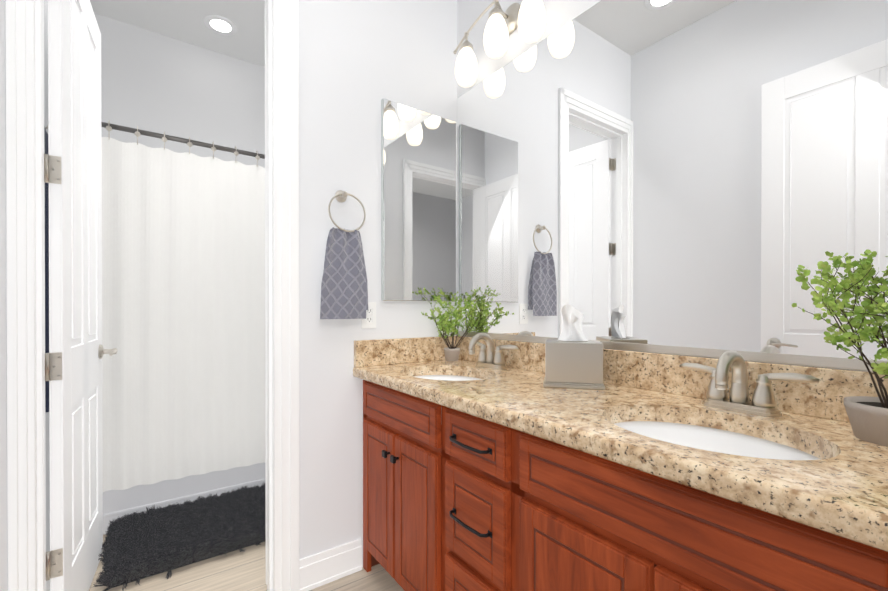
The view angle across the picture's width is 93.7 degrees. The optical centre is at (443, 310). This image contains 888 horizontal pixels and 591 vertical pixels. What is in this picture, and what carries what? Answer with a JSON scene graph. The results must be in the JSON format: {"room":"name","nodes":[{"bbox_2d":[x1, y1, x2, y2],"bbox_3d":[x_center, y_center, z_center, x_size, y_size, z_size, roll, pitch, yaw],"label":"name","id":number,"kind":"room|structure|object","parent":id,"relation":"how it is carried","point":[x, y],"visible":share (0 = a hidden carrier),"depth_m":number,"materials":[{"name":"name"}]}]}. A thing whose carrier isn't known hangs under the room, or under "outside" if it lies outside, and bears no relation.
{"room":"bathroom","nodes":[
{"label":"bathroom","id":0,"kind":"room"},
{"bbox_2d":[0,0,49,590],"bbox_3d":[-1.329,-0.368,1.190,0.120,3.040,3.680,0,0,-36],"label":"door frame","id":1,"kind":"structure","parent":0,"point":[3,463],"depth_m":1.18,"materials":[{"name":"paint"}]},
{"bbox_2d":[44,125,48,411],"bbox_3d":[-1.478,-0.148,1.552,0.054,1.037,0.360,0,0,-36],"label":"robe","id":2,"kind":"object","parent":1,"relation":"hanging from","point":[46,274],"visible":0.08,"depth_m":1.50,"materials":[{"name":"black fabric"}]},
{"bbox_2d":[46,580,49,590],"bbox_3d":[-1.587,1.082,1.677,0.018,0.135,0.874,0,0,-36],"label":"baseboard","id":3,"kind":"structure","parent":1,"relation":"attached to","point":[47,582],"depth_m":1.63,"materials":[{"name":"white wood"}]},
{"bbox_2d":[44,0,116,590],"bbox_3d":[-1.430,-0.074,1.632,0.166,2.423,0.712,0,0,-31],"label":"door","id":4,"kind":"structure","parent":1,"relation":"in","point":[73,179],"depth_m":1.50,"materials":[{"name":"white wood"}]},
{"bbox_2d":[90,0,264,66],"bbox_3d":[-0.269,-1.926,0.479,3.900,0.080,6.060,0,0,-36],"label":"ceiling","id":5,"kind":"structure","parent":0,"point":[181,20],"depth_m":2.71,"materials":[{"name":"paint"}]},
{"bbox_2d":[203,15,236,35],"bbox_3d":[-1.485,-1.892,2.769,0.199,0.003,0.199,0,0,15],"label":"recessed light","id":6,"kind":"object","parent":5,"relation":"in","point":[217,24],"visible":1,"depth_m":2.75,"materials":[{"name":"white plastic"}]},
{"bbox_2d":[94,13,264,167],"bbox_3d":[-1.645,-0.376,3.151,1.643,3.040,0.120,0,0,-36],"label":"wall","id":7,"kind":"structure","parent":0,"point":[151,81],"depth_m":2.92,"materials":[{"name":"paint"}]},
{"bbox_2d":[101,120,264,491],"bbox_3d":[-1.197,-0.019,2.422,1.521,1.866,0.067,0,0,-36],"label":"shower curtain","id":8,"kind":"object","parent":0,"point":[183,305],"visible":0.56,"depth_m":2.25,"materials":[{"name":"white fabric"}]},
{"bbox_2d":[89,535,403,590],"bbox_3d":[-0.269,1.184,0.491,3.900,0.060,6.060,0,0,-36],"label":"floor","id":9,"kind":"structure","parent":0,"point":[236,570],"depth_m":1.78,"materials":[{"name":"wood"}]},
{"bbox_2d":[93,483,264,590],"bbox_3d":[-1.143,1.127,2.198,0.940,0.042,0.515,0,0,-36],"label":"rug","id":10,"kind":"object","parent":9,"relation":"on","point":[151,541],"visible":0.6,"depth_m":1.99,"materials":[{"name":"black fabric"}]},
{"bbox_2d":[103,463,264,534],"bbox_3d":[-1.442,0.901,2.768,1.519,0.489,0.744,0,0,-36],"label":"bathtub","id":11,"kind":"object","parent":9,"relation":"on","point":[136,499],"depth_m":2.30,"materials":[{"name":"white ceramic"}]},
{"bbox_2d":[363,380,887,590],"bbox_3d":[0.324,0.732,1.305,0.582,0.838,1.696,0,0,-36],"label":"bathroom vanity","id":12,"kind":"object","parent":9,"relation":"on","point":[452,501],"depth_m":0.99,"materials":[{"name":"brown wood"}]},
{"bbox_2d":[353,360,887,555],"bbox_3d":[0.326,0.284,1.305,0.576,0.066,1.696,0,0,-36],"label":"countertop","id":13,"kind":"structure","parent":12,"relation":"on","point":[843,497],"depth_m":0.86,"materials":[{"name":"beige stone"}]},
{"bbox_2d":[418,287,480,360],"bbox_3d":[0.021,0.064,1.957,0.250,0.368,0.214,0,0,-36],"label":"plant","id":14,"kind":"object","parent":13,"relation":"on","point":[447,326],"visible":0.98,"depth_m":2.02,"materials":[{"name":"green plant"}]},
{"bbox_2d":[425,372,476,383],"bbox_3d":[0.012,0.370,1.686,0.384,0.150,0.474,0,0,-36],"label":"sink","id":15,"kind":"object","parent":13,"relation":"in","point":[444,377],"depth_m":1.88,"materials":[{"name":"white ceramic"}]},
{"bbox_2d":[469,333,518,369],"bbox_3d":[0.169,0.172,1.797,0.152,0.152,0.303,0,0,-36],"label":"faucet","id":16,"kind":"object","parent":13,"relation":"on","point":[490,358],"visible":1,"depth_m":1.78,"materials":[{"name":"silver metal"}]},
{"bbox_2d":[543,304,604,389],"bbox_3d":[0.433,0.115,1.399,0.190,0.270,0.140,0,0,15],"label":"tissue box","id":17,"kind":"object","parent":13,"relation":"on","point":[573,356],"visible":1,"depth_m":1.34,"materials":[{"name":"silver metal"}]},
{"bbox_2d":[617,412,828,471],"bbox_3d":[0.567,0.373,0.909,0.384,0.150,0.474,0,0,-36],"label":"sink","id":18,"kind":"object","parent":13,"relation":"in","point":[797,457],"depth_m":1.02,"materials":[{"name":"white ceramic"}]},
{"bbox_2d":[679,350,819,416],"bbox_3d":[0.714,0.175,1.032,0.152,0.152,0.303,0,0,-36],"label":"faucet","id":19,"kind":"object","parent":13,"relation":"on","point":[763,403],"visible":1,"depth_m":1.02,"materials":[{"name":"silver metal"}]},
{"bbox_2d":[792,249,887,446],"bbox_3d":[0.850,0.051,0.819,0.221,0.402,0.231,0,0,-36],"label":"plant","id":20,"kind":"object","parent":13,"relation":"on","point":[868,417],"visible":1,"depth_m":0.83,"materials":[{"name":"green plant"}]},
{"bbox_2d":[299,0,456,566],"bbox_3d":[-0.635,-0.370,1.735,1.643,3.040,0.120,0,0,-36],"label":"wall","id":21,"kind":"structure","parent":0,"point":[359,60],"depth_m":1.81,"materials":[{"name":"paint"}]},
{"bbox_2d":[5,0,299,590],"bbox_3d":[-0.966,-0.122,1.500,0.828,2.545,0.161,0,0,-36],"label":"door frame","id":22,"kind":"structure","parent":21,"relation":"attached to","point":[25,308],"depth_m":1.29,"materials":[{"name":"white wood"}]},
{"bbox_2d":[300,538,361,590],"bbox_3d":[-0.478,1.082,1.768,0.274,0.135,0.018,0,0,-36],"label":"baseboard","id":23,"kind":"structure","parent":21,"relation":"attached to","point":[319,569],"depth_m":1.76,"materials":[{"name":"white wood"}]},
{"bbox_2d":[320,190,367,318],"bbox_3d":[-0.423,-0.240,1.773,0.226,0.553,0.061,0,0,-36],"label":"towel ring","id":24,"kind":"object","parent":21,"relation":"attached to","point":[344,290],"visible":1,"depth_m":1.75,"materials":[{"name":"grey fabric"}]},
{"bbox_2d":[361,302,375,328],"bbox_3d":[-0.337,0.022,1.868,0.072,0.118,0.009,0,0,-36],"label":"electrical outlet plate","id":25,"kind":"object","parent":21,"relation":"attached to","point":[369,321],"visible":0.75,"depth_m":1.87,"materials":[{"name":"white plastic"}]},
{"bbox_2d":[354,336,456,367],"bbox_3d":[-0.168,0.190,1.977,0.544,0.116,0.028,0,0,-36],"label":"backsplash","id":26,"kind":"structure","parent":21,"relation":"attached to","point":[397,350],"depth_m":1.93,"materials":[{"name":"beige stone"}]},
{"bbox_2d":[381,98,455,301],"bbox_3d":[-0.113,-0.504,2.018,0.416,0.919,0.022,0,0,-36],"label":"mirror","id":27,"kind":"object","parent":21,"relation":"attached to","point":[418,200],"visible":0.94,"depth_m":1.99,"materials":[{"name":"white mirror"}]},
{"bbox_2d":[457,0,872,371],"bbox_3d":[0.106,-0.372,2.214,0.120,3.040,3.680,0,0,-36],"label":"wall","id":28,"kind":"structure","parent":0,"point":[560,14],"depth_m":1.90,"materials":[{"name":"paint"}]},
{"bbox_2d":[453,0,545,86],"bbox_3d":[0.239,-1.200,1.792,0.148,0.285,0.598,0,0,-36],"label":"sconce","id":29,"kind":"object","parent":28,"relation":"attached to","point":[527,18],"visible":1,"depth_m":1.75,"materials":[{"name":"white glass"}]},
{"bbox_2d":[456,0,887,370],"bbox_3d":[0.557,-0.480,1.467,0.010,1.224,1.688,0,0,-36],"label":"mirror","id":30,"kind":"object","parent":28,"relation":"attached to","point":[704,178],"visible":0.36,"depth_m":1.24,"materials":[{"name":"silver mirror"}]},
{"bbox_2d":[457,336,887,419],"bbox_3d":[0.549,0.192,1.464,0.028,0.116,1.696,0,0,-36],"label":"backsplash","id":31,"kind":"structure","parent":28,"relation":"attached to","point":[661,372],"depth_m":1.19,"materials":[{"name":"beige stone"}]}
]}

